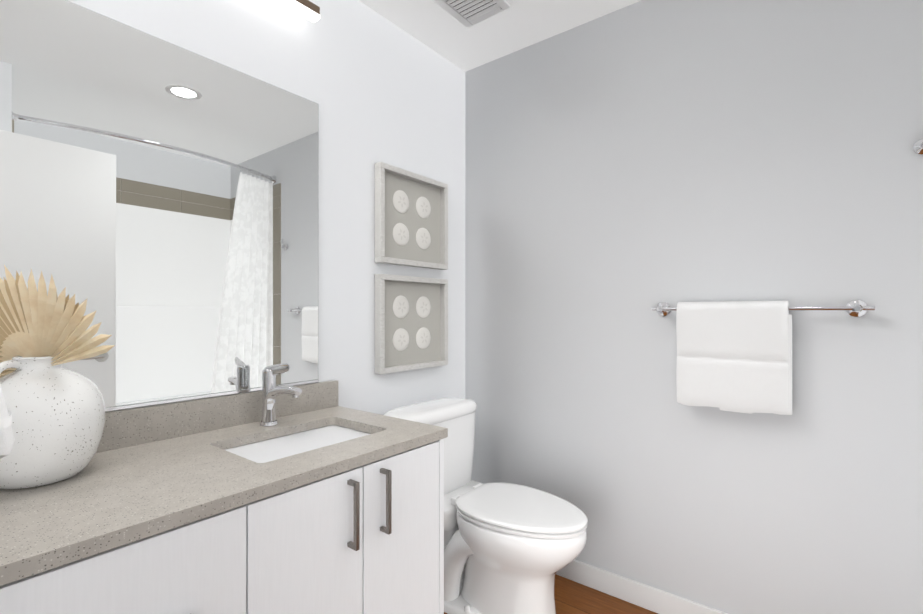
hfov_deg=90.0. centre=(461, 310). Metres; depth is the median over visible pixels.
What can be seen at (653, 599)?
baseboard
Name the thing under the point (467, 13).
ceiling vent
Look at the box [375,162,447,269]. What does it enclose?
picture
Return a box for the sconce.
[274,0,319,22]
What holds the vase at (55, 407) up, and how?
on the bathroom vanity
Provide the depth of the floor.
1.90 m
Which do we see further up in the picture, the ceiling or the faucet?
the ceiling
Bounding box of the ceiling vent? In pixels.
[433,0,509,27]
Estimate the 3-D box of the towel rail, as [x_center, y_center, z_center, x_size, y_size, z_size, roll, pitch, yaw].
[1.007,0.160,1.612,0.650,0.389,0.088,0,0,38]
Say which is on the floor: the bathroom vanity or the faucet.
the bathroom vanity
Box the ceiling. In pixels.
[359,0,640,71]
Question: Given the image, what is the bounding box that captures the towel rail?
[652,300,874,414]
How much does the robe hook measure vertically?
0.081 m
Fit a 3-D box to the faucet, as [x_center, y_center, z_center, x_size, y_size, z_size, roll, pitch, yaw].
[-0.575,0.265,1.455,0.160,0.202,0.065,0,0,38]
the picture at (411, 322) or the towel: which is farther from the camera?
the picture at (411, 322)
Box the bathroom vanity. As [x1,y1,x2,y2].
[0,380,447,613]
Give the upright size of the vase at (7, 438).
0.518 m
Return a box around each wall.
[0,0,464,414]
[465,0,922,613]
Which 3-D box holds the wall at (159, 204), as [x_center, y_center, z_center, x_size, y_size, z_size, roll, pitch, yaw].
[-1.034,-0.035,1.175,0.109,2.470,3.500,0,0,38]
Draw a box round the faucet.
[260,363,301,426]
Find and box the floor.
[444,574,657,613]
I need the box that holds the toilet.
[384,397,587,613]
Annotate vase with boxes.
[0,265,114,489]
[0,384,14,457]
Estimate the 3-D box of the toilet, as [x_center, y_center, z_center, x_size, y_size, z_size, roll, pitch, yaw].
[0.108,0.809,1.875,0.815,0.788,0.502,0,0,38]
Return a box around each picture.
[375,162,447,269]
[375,274,447,373]
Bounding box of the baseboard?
[556,559,727,613]
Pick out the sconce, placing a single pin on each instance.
(308, 10)
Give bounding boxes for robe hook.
[913,139,922,154]
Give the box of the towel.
[676,301,791,414]

